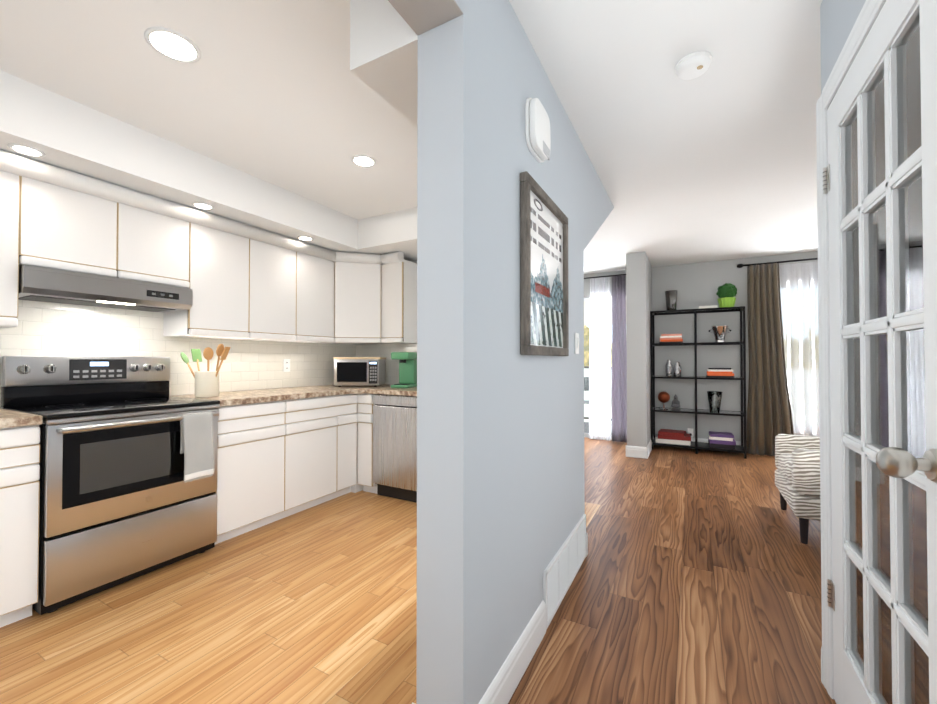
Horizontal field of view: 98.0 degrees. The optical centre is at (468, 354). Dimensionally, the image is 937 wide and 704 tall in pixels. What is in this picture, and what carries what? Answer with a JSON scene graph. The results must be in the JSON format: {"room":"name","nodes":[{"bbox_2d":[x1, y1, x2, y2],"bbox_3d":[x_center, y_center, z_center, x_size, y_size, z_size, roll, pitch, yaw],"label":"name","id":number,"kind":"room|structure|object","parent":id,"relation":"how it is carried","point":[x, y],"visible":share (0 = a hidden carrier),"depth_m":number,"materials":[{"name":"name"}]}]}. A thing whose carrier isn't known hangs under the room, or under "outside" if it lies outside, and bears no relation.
{"room":"kitchen","nodes":[
{"label":"kitchen","id":0,"kind":"room"},
{"bbox_2d":[0,261,416,408],"bbox_3d":[-1.454,-0.042,1.710,2.390,2.450,5.170,0,-1,29],"label":"wall","id":1,"kind":"structure","parent":0,"point":[274,388],"depth_m":3.60,"materials":[{"name":"white tile"}]},
{"bbox_2d":[0,162,27,328],"bbox_3d":[-2.465,-0.518,1.763,0.326,0.758,0.641,0,-1,29],"label":"upper cabinet","id":2,"kind":"object","parent":1,"relation":"attached to","point":[11,177],"depth_m":1.94,"materials":[{"name":"white laminate"}]},
{"bbox_2d":[24,170,191,288],"bbox_3d":[-2.128,-0.662,2.378,0.326,0.454,0.759,0,-1,29],"label":"upper cabinet","id":3,"kind":"object","parent":1,"relation":"attached to","point":[69,226],"depth_m":2.24,"materials":[{"name":"white laminate"}]},
{"bbox_2d":[18,265,192,311],"bbox_3d":[-2.105,-0.358,2.363,0.374,0.134,0.750,0,-1,29],"label":"steel range hood","id":4,"kind":"object","parent":3,"relation":"attached to","point":[40,284],"visible":0.94,"depth_m":2.22,"materials":[{"name":"grey metal"}]},
{"bbox_2d":[0,300,355,406],"bbox_3d":[-2.382,-0.098,2.248,0.007,0.745,4.880,0,-1,29],"label":"tile backsplash","id":5,"kind":"structure","parent":1,"relation":"attached to","point":[49,329],"depth_m":2.75,"materials":[{"name":"white tile"}]},
{"bbox_2d":[283,359,289,371],"bbox_3d":[-1.617,0.095,3.622,0.008,0.115,0.070,0,-1,29],"label":"outlet","id":6,"kind":"object","parent":5,"relation":"attached to","point":[286,365],"visible":1,"depth_m":3.62,"materials":[{"name":"white plastic"}]},
{"bbox_2d":[163,218,335,343],"bbox_3d":[-1.652,-0.499,3.244,0.326,0.758,1.220,0,-1,29],"label":"upper cabinet","id":7,"kind":"object","parent":1,"relation":"attached to","point":[245,281],"depth_m":3.01,"materials":[{"name":"white laminate"}]},
{"bbox_2d":[332,251,383,337],"bbox_3d":[-1.015,-0.544,3.746,0.306,0.771,0.296,0,-1,29],"label":"upper cabinet","id":8,"kind":"object","parent":1,"relation":"attached to","point":[357,278],"depth_m":3.73,"materials":[{"name":"white laminate"}]},
{"bbox_2d":[336,338,379,341],"bbox_3d":[-1.018,-0.524,3.755,0.297,0.810,0.288,0,-1,29],"label":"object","id":9,"kind":"object","parent":1,"relation":"attached to","point":[337,339],"depth_m":3.72,"materials":[{"name":"white laminate"}]},
{"bbox_2d":[336,342,379,344],"bbox_3d":[-1.082,-0.490,3.970,0.612,0.758,0.598,0,-1,29],"label":"upper cabinet","id":10,"kind":"object","parent":1,"relation":"attached to","point":[346,343],"depth_m":3.97,"materials":[{"name":"white laminate"}]},
{"bbox_2d":[356,344,416,383],"bbox_3d":[-0.207,-0.078,3.833,2.234,0.745,0.007,0,-1,29],"label":"tile backsplash","id":11,"kind":"structure","parent":1,"relation":"attached to","point":[380,350],"depth_m":4.16,"materials":[{"name":"white tile"}]},
{"bbox_2d":[380,258,416,343],"bbox_3d":[-0.634,-0.491,3.889,0.250,0.758,0.321,0,-1,29],"label":"upper cabinet","id":12,"kind":"object","parent":1,"relation":"attached to","point":[398,325],"depth_m":3.75,"materials":[{"name":"white laminate"}]},
{"bbox_2d":[0,0,417,261],"bbox_3d":[-1.325,-1.112,1.653,2.444,0.308,4.930,0,-1,29],"label":"ceiling","id":13,"kind":"structure","parent":0,"point":[274,116],"depth_m":1.92,"materials":[{"name":"paint"}]},
{"bbox_2d":[7,143,45,156],"bbox_3d":[-2.058,-0.952,1.899,0.121,0.006,0.121,0,-1,-16],"label":"recessed light","id":14,"kind":"object","parent":13,"relation":"in","point":[20,148],"depth_m":1.89,"materials":[{"name":"white"}]},
{"bbox_2d":[144,27,200,62],"bbox_3d":[-1.161,-1.216,1.604,0.181,0.006,0.181,0,-1,-16],"label":"recessed light","id":15,"kind":"object","parent":13,"relation":"in","point":[172,44],"depth_m":1.59,"materials":[{"name":"white plastic"}]},
{"bbox_2d":[191,202,213,209],"bbox_3d":[-1.683,-0.943,2.583,0.121,0.006,0.121,0,-1,-16],"label":"recessed light","id":16,"kind":"object","parent":13,"relation":"in","point":[201,205],"depth_m":2.57,"materials":[{"name":"white plastic"}]},
{"bbox_2d":[297,236,312,240],"bbox_3d":[-1.308,-0.935,3.266,0.121,0.006,0.121,0,-1,-16],"label":"recessed light","id":17,"kind":"object","parent":13,"relation":"in","point":[306,238],"depth_m":3.27,"materials":[{"name":"white"}]},
{"bbox_2d":[351,155,375,166],"bbox_3d":[-0.652,-1.204,2.533,0.151,0.006,0.151,0,-1,-16],"label":"recessed light","id":18,"kind":"object","parent":13,"relation":"in","point":[359,160],"depth_m":2.52,"materials":[{"name":"white"}]},
{"bbox_2d":[0,437,835,703],"bbox_3d":[1.324,1.235,1.852,7.110,0.100,8.120,0,-1,29],"label":"floor","id":19,"kind":"structure","parent":0,"point":[316,604],"depth_m":1.86,"materials":[{"name":"brown wood"}]},
{"bbox_2d":[0,424,40,627],"bbox_3d":[-2.328,0.747,1.705,0.605,0.872,0.598,0,-1,29],"label":"base cabinet","id":20,"kind":"object","parent":19,"relation":"on","point":[19,447],"depth_m":1.77,"materials":[{"name":"white laminate"}]},
{"bbox_2d":[0,408,42,427],"bbox_3d":[-2.724,0.279,0.958,0.633,0.040,2.298,0,-1,29],"label":"countertop","id":21,"kind":"structure","parent":20,"relation":"on","point":[8,418],"depth_m":1.78,"materials":[{"name":"beige stone"}]},
{"bbox_2d":[1,356,219,614],"bbox_3d":[-1.949,0.599,2.279,0.696,1.182,0.758,0,-1,29],"label":"range","id":22,"kind":"object","parent":19,"relation":"on","point":[120,501],"visible":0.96,"depth_m":2.10,"materials":[{"name":"silver metal"}]},
{"bbox_2d":[180,411,214,482],"bbox_3d":[-1.540,0.516,2.313,0.052,0.375,0.166,0,-1,29],"label":"towel","id":23,"kind":"object","parent":22,"relation":"hanging from","point":[197,442],"visible":1,"depth_m":2.30,"materials":[{"name":"white fabric"}]},
{"bbox_2d":[215,392,355,543],"bbox_3d":[-1.525,0.765,3.169,0.605,0.872,1.202,0,-1,29],"label":"base cabinet","id":24,"kind":"object","parent":19,"relation":"on","point":[283,452],"depth_m":2.89,"materials":[{"name":"white laminate"}]},
{"bbox_2d":[172,384,383,407],"bbox_3d":[-1.367,0.311,3.433,0.633,0.040,1.808,0,-1,29],"label":"countertop","id":25,"kind":"structure","parent":24,"relation":"on","point":[263,396],"depth_m":3.00,"materials":[{"name":"beige stone"}]},
{"bbox_2d":[181,344,230,396],"bbox_3d":[-1.775,0.103,2.749,0.308,0.357,0.185,0,-1,29],"label":"utensil crock","id":26,"kind":"object","parent":25,"relation":"on","point":[207,383],"visible":1,"depth_m":2.72,"materials":[{"name":"beige ceramic"}]},
{"bbox_2d":[333,357,385,386],"bbox_3d":[-1.029,0.159,3.880,0.430,0.272,0.323,0,-1,-1],"label":"microwave oven","id":27,"kind":"object","parent":25,"relation":"on","point":[359,371],"visible":1,"depth_m":3.72,"materials":[{"name":"silver metal"}]},
{"bbox_2d":[356,384,416,395],"bbox_3d":[-0.093,0.310,3.404,1.625,0.040,0.634,0,-1,29],"label":"countertop","id":28,"kind":"structure","parent":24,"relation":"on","point":[387,390],"depth_m":3.41,"materials":[{"name":"beige stone"}]},
{"bbox_2d":[391,352,416,387],"bbox_3d":[-0.568,0.135,3.674,0.170,0.315,0.260,0,-1,17],"label":"coffee maker","id":29,"kind":"object","parent":28,"relation":"on","point":[407,369],"visible":0.88,"depth_m":3.67,"materials":[{"name":"green plastic"}]},
{"bbox_2d":[356,392,376,493],"bbox_3d":[-0.759,0.773,3.780,0.190,0.872,0.606,0,-1,29],"label":"base cabinet","id":30,"kind":"object","parent":19,"relation":"on","point":[364,404],"depth_m":3.51,"materials":[{"name":"white laminate"}]},
{"bbox_2d":[373,394,416,502],"bbox_3d":[-0.410,0.772,3.583,0.602,0.868,0.604,0,-1,29],"label":"dishwasher","id":31,"kind":"object","parent":19,"relation":"on","point":[394,446],"visible":0.46,"depth_m":3.35,"materials":[{"name":"silver metal"}]},
{"bbox_2d":[650,306,746,458],"bbox_3d":[2.905,0.329,5.202,1.030,1.797,0.355,0,-1,29],"label":"shelf unit","id":32,"kind":"object","parent":19,"relation":"on","point":[696,445],"visible":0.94,"depth_m":5.10,"materials":[{"name":"black metal"}]},
{"bbox_2d":[658,391,669,408],"bbox_3d":[2.580,0.592,5.376,0.150,0.243,0.163,0,-1,29],"label":"desk globe","id":33,"kind":"object","parent":32,"relation":"on","point":[663,397],"visible":1,"depth_m":5.32,"materials":[{"name":"orange metal"}]},
{"bbox_2d":[659,334,682,342],"bbox_3d":[2.657,-0.208,5.337,0.272,0.122,0.210,0,-1,29],"label":"books","id":34,"kind":"object","parent":32,"relation":"on","point":[670,338],"visible":0.9,"depth_m":5.25,"materials":[{"name":"orange paper"}]},
{"bbox_2d":[665,290,677,309],"bbox_3d":[2.665,-0.702,5.350,0.156,0.270,0.156,0,-1,29],"label":"vase","id":35,"kind":"object","parent":32,"relation":"on","point":[671,298],"visible":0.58,"depth_m":5.29,"materials":[{"name":"grey glass"}]},
{"bbox_2d":[655,429,690,445],"bbox_3d":[2.677,1.069,5.321,0.407,0.146,0.290,0,-1,29],"label":"books","id":36,"kind":"object","parent":32,"relation":"on","point":[677,437],"visible":1,"depth_m":5.22,"materials":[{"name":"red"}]},
{"bbox_2d":[666,360,681,376],"bbox_3d":[2.680,0.175,5.322,0.186,0.215,0.098,0,-1,29],"label":"vases","id":37,"kind":"object","parent":32,"relation":"on","point":[677,369],"visible":1,"depth_m":5.30,"materials":[{"name":"silver metal"}]},
{"bbox_2d":[671,394,679,409],"bbox_3d":[2.700,0.613,5.303,0.109,0.198,0.083,0,-1,29],"label":"statue","id":38,"kind":"object","parent":32,"relation":"on","point":[675,405],"visible":1,"depth_m":5.28,"materials":[{"name":"grey"}]},
{"bbox_2d":[699,305,717,308],"bbox_3d":[3.024,-0.591,5.140,0.200,0.042,0.130,0,-1,29],"label":"books","id":39,"kind":"object","parent":32,"relation":"on","point":[713,306],"visible":0.58,"depth_m":5.08,"materials":[{"name":"white paper"}]},
{"bbox_2d":[707,391,722,411],"bbox_3d":[3.086,0.585,5.103,0.172,0.250,0.172,0,-1,29],"label":"vase","id":40,"kind":"object","parent":32,"relation":"on","point":[714,399],"visible":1,"depth_m":5.05,"materials":[{"name":"black"}]},
{"bbox_2d":[706,368,733,377],"bbox_3d":[3.130,0.221,5.072,0.291,0.116,0.230,0,-1,29],"label":"books","id":41,"kind":"object","parent":32,"relation":"on","point":[720,372],"visible":0.98,"depth_m":4.98,"materials":[{"name":"orange paper"}]},
{"bbox_2d":[708,326,731,341],"bbox_3d":[3.138,-0.255,5.084,0.247,0.208,0.194,0,-1,29],"label":"ice bucket","id":42,"kind":"object","parent":32,"relation":"on","point":[719,333],"visible":0.92,"depth_m":5.03,"materials":[{"name":"silver metal"}]},
{"bbox_2d":[708,431,735,449],"bbox_3d":[3.147,1.058,5.064,0.281,0.162,0.270,0,-1,29],"label":"books","id":43,"kind":"object","parent":32,"relation":"on","point":[724,440],"visible":1,"depth_m":4.96,"materials":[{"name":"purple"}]},
{"bbox_2d":[716,283,736,306],"bbox_3d":[3.202,-0.732,5.051,0.223,0.322,0.218,0,-1,29],"label":"topiary","id":44,"kind":"object","parent":32,"relation":"on","point":[726,293],"visible":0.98,"depth_m":4.99,"materials":[{"name":"green plant"}]},
{"bbox_2d":[775,434,820,543],"bbox_3d":[2.588,0.756,2.716,0.780,0.880,0.760,0,-1,29],"label":"armchair","id":45,"kind":"object","parent":19,"relation":"on","point":[797,471],"visible":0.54,"depth_m":2.59,"materials":[{"name":"fabric"}]},
{"bbox_2d":[388,0,613,703],"bbox_3d":[-0.104,-0.049,1.157,0.161,2.450,5.260,0,-1,29],"label":"wall","id":46,"kind":"structure","parent":0,"point":[500,471],"depth_m":1.26,"materials":[{"name":"blue paint"}]},
{"bbox_2d":[478,600,545,703],"bbox_3d":[0.156,1.113,1.432,0.015,0.132,0.708,0,-1,29],"label":"baseboard","id":47,"kind":"structure","parent":46,"relation":"attached to","point":[502,687],"depth_m":1.46,"materials":[{"name":"white wood"}]},
{"bbox_2d":[525,98,550,162],"bbox_3d":[0.291,-0.923,1.676,0.042,0.210,0.210,0,-1,29],"label":"door chime","id":48,"kind":"object","parent":46,"relation":"attached to","point":[537,130],"visible":1,"depth_m":1.62,"materials":[{"name":"white plastic"}]},
{"bbox_2d":[520,171,568,355],"bbox_3d":[0.346,-0.341,1.781,0.030,0.690,0.580,0,-1,29],"label":"framed poster","id":49,"kind":"object","parent":46,"relation":"attached to","point":[544,317],"visible":1,"depth_m":1.72,"materials":[{"name":"paper"}]},
{"bbox_2d":[543,514,585,629],"bbox_3d":[0.509,1.062,2.076,0.015,0.248,0.755,0,-1,29],"label":"air vent","id":50,"kind":"object","parent":46,"relation":"in","point":[560,571],"visible":0.94,"depth_m":1.98,"materials":[{"name":"white metal"}]},
{"bbox_2d":[575,333,579,353],"bbox_3d":[0.610,-0.064,2.274,0.015,0.117,0.075,0,-1,29],"label":"light switch","id":51,"kind":"object","parent":46,"relation":"attached to","point":[577,338],"visible":1,"depth_m":2.26,"materials":[{"name":"white plastic"}]},
{"bbox_2d":[584,366,611,433],"bbox_3d":[1.839,0.791,7.090,3.000,1.160,1.549,0,-1,29],"label":"deck","id":52,"kind":"object","parent":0,"point":[586,424],"depth_m":7.46,"materials":[{"name":"beige concrete"}]},
{"bbox_2d":[584,377,588,403],"bbox_3d":[2.077,0.822,6.941,0.402,0.876,0.438,0,-1,29],"label":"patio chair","id":53,"kind":"object","parent":52,"relation":"on","point":[586,379],"depth_m":7.14,"materials":[{"name":"grey"}]},
{"bbox_2d":[626,252,651,446],"bbox_3d":[2.233,0.003,5.287,0.215,2.450,0.950,0,-1,29],"label":"wall","id":54,"kind":"structure","parent":0,"point":[638,287],"depth_m":4.88,"materials":[{"name":"grey paint"}]},
{"bbox_2d":[626,445,634,456],"bbox_3d":[2.127,1.163,5.322,0.020,0.132,0.965,0,-1,29],"label":"baseboard","id":55,"kind":"structure","parent":54,"relation":"attached to","point":[629,449],"depth_m":4.89,"materials":[{"name":"white wood"}]},
{"bbox_2d":[645,436,653,458],"bbox_3d":[2.323,1.161,5.195,0.015,0.132,0.930,0,-1,29],"label":"baseboard","id":56,"kind":"structure","parent":54,"relation":"attached to","point":[648,449],"depth_m":4.90,"materials":[{"name":"white wood"}]},
{"bbox_2d":[509,0,821,273],"bbox_3d":[1.324,-1.315,1.884,7.110,0.100,8.120,0,-1,29],"label":"ceiling","id":57,"kind":"structure","parent":0,"point":[716,160],"depth_m":2.16,"materials":[{"name":"white paint"}]},
{"bbox_2d":[675,51,711,79],"bbox_3d":[0.975,-1.245,1.767,0.140,0.040,0.140,0,-1,29],"label":"smoke detector","id":58,"kind":"object","parent":57,"relation":"attached to","point":[693,65],"visible":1,"depth_m":1.74,"materials":[{"name":"white plastic"}]},
{"bbox_2d":[584,251,817,441],"bbox_3d":[3.241,0.004,5.361,7.110,2.450,0.150,0,-1,29],"label":"wall","id":59,"kind":"structure","parent":0,"point":[696,285],"depth_m":5.36,"materials":[{"name":"grey paint"}]},
{"bbox_2d":[584,274,625,278],"bbox_3d":[1.585,-1.127,6.130,1.700,0.017,0.118,0,-1,29],"label":"curtain rod","id":60,"kind":"object","parent":59,"relation":"attached to","point":[618,274],"depth_m":5.85,"materials":[{"name":"black metal"}]},
{"bbox_2d":[589,277,610,440],"bbox_3d":[1.901,0.054,5.896,0.312,2.339,0.062,0,-1,29],"label":"sheer curtain","id":61,"kind":"object","parent":60,"relation":"hanging from","point":[600,365],"visible":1,"depth_m":5.88,"materials":[{"name":"white fabric"}]},
{"bbox_2d":[612,275,626,442],"bbox_3d":[2.134,0.052,5.750,0.220,2.339,0.074,0,-1,29],"label":"curtain","id":62,"kind":"object","parent":60,"relation":"hanging from","point":[619,389],"visible":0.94,"depth_m":5.74,"materials":[{"name":"purple fabric"}]},
{"bbox_2d":[687,428,693,436],"bbox_3d":[2.949,1.030,5.409,0.070,0.105,0.022,0,-1,29],"label":"outlet","id":63,"kind":"object","parent":59,"relation":"attached to","point":[690,431],"visible":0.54,"depth_m":5.40,"materials":[{"name":"white plastic"}]},
{"bbox_2d":[584,296,808,439],"bbox_3d":[3.264,0.178,5.295,5.029,2.098,0.120,0,-1,29],"label":"window","id":64,"kind":"structure","parent":59,"relation":"in","point":[586,314],"depth_m":6.11,"materials":[{"name":"white glass"}]},
{"bbox_2d":[655,435,743,445],"bbox_3d":[3.093,1.163,5.334,1.235,0.132,0.015,0,-1,29],"label":"baseboard","id":65,"kind":"structure","parent":59,"relation":"attached to","point":[704,440],"depth_m":5.34,"materials":[{"name":"white wood"}]},
{"bbox_2d":[737,258,817,267],"bbox_3d":[4.516,-1.117,4.509,2.600,0.052,0.140,0,-1,29],"label":"curtain rod","id":66,"kind":"object","parent":59,"relation":"attached to","point":[740,265],"depth_m":4.89,"materials":[{"name":"black metal"}]},
{"bbox_2d":[747,263,793,455],"bbox_3d":[3.625,0.056,4.909,0.465,2.310,0.084,0,-1,29],"label":"curtain","id":67,"kind":"object","parent":66,"relation":"hanging from","point":[769,416],"visible":0.94,"depth_m":4.92,"materials":[{"name":"fabric"}]},
{"bbox_2d":[779,262,819,435],"bbox_3d":[4.622,0.054,4.472,2.202,2.303,0.038,0,-1,29],"label":"sheer curtain","id":68,"kind":"object","parent":66,"relation":"hanging from","point":[799,293],"visible":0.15,"depth_m":4.83,"materials":[{"name":"white fabric"}]},
{"bbox_2d":[820,0,865,93],"bbox_3d":[0.476,-0.065,-0.125,0.120,2.450,3.570,0,-1,29],"label":"wall","id":69,"kind":"structure","parent":0,"point":[838,18],"depth_m":1.31,"materials":[{"name":"blue paint"}]},
{"bbox_2d":[821,646,822,683],"bbox_3d":[2.703,1.104,0.683,3.265,0.132,0.015,0,-1,29],"label":"baseboard","id":70,"kind":"structure","parent":69,"relation":"attached to","point":[821,646],"depth_m":1.46,"materials":[{"name":"white wood"}]},
{"bbox_2d":[816,0,885,700],"bbox_3d":[1.114,0.123,1.048,0.134,2.103,0.920,0,-1,29],"label":"door frame","id":71,"kind":"structure","parent":69,"relation":"attached to","point":[866,19],"depth_m":1.42,"materials":[{"name":"white wood"}]},
{"bbox_2d":[823,0,936,703],"bbox_3d":[1.081,0.155,1.064,0.208,2.023,0.773,0,-1,29],"label":"door leaf","id":72,"kind":"structure","parent":69,"relation":"in","point":[880,179],"depth_m":1.03,"materials":[{"name":"white wood"}]},
{"label":"outside","id":73,"kind":"structure","parent":0,"visible":0},
{"bbox_2d":[584,324,611,421],"bbox_3d":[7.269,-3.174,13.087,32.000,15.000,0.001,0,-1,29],"label":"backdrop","id":74,"kind":"structure","parent":73,"point":[586,334],"depth_m":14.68,"materials":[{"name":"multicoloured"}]}
]}

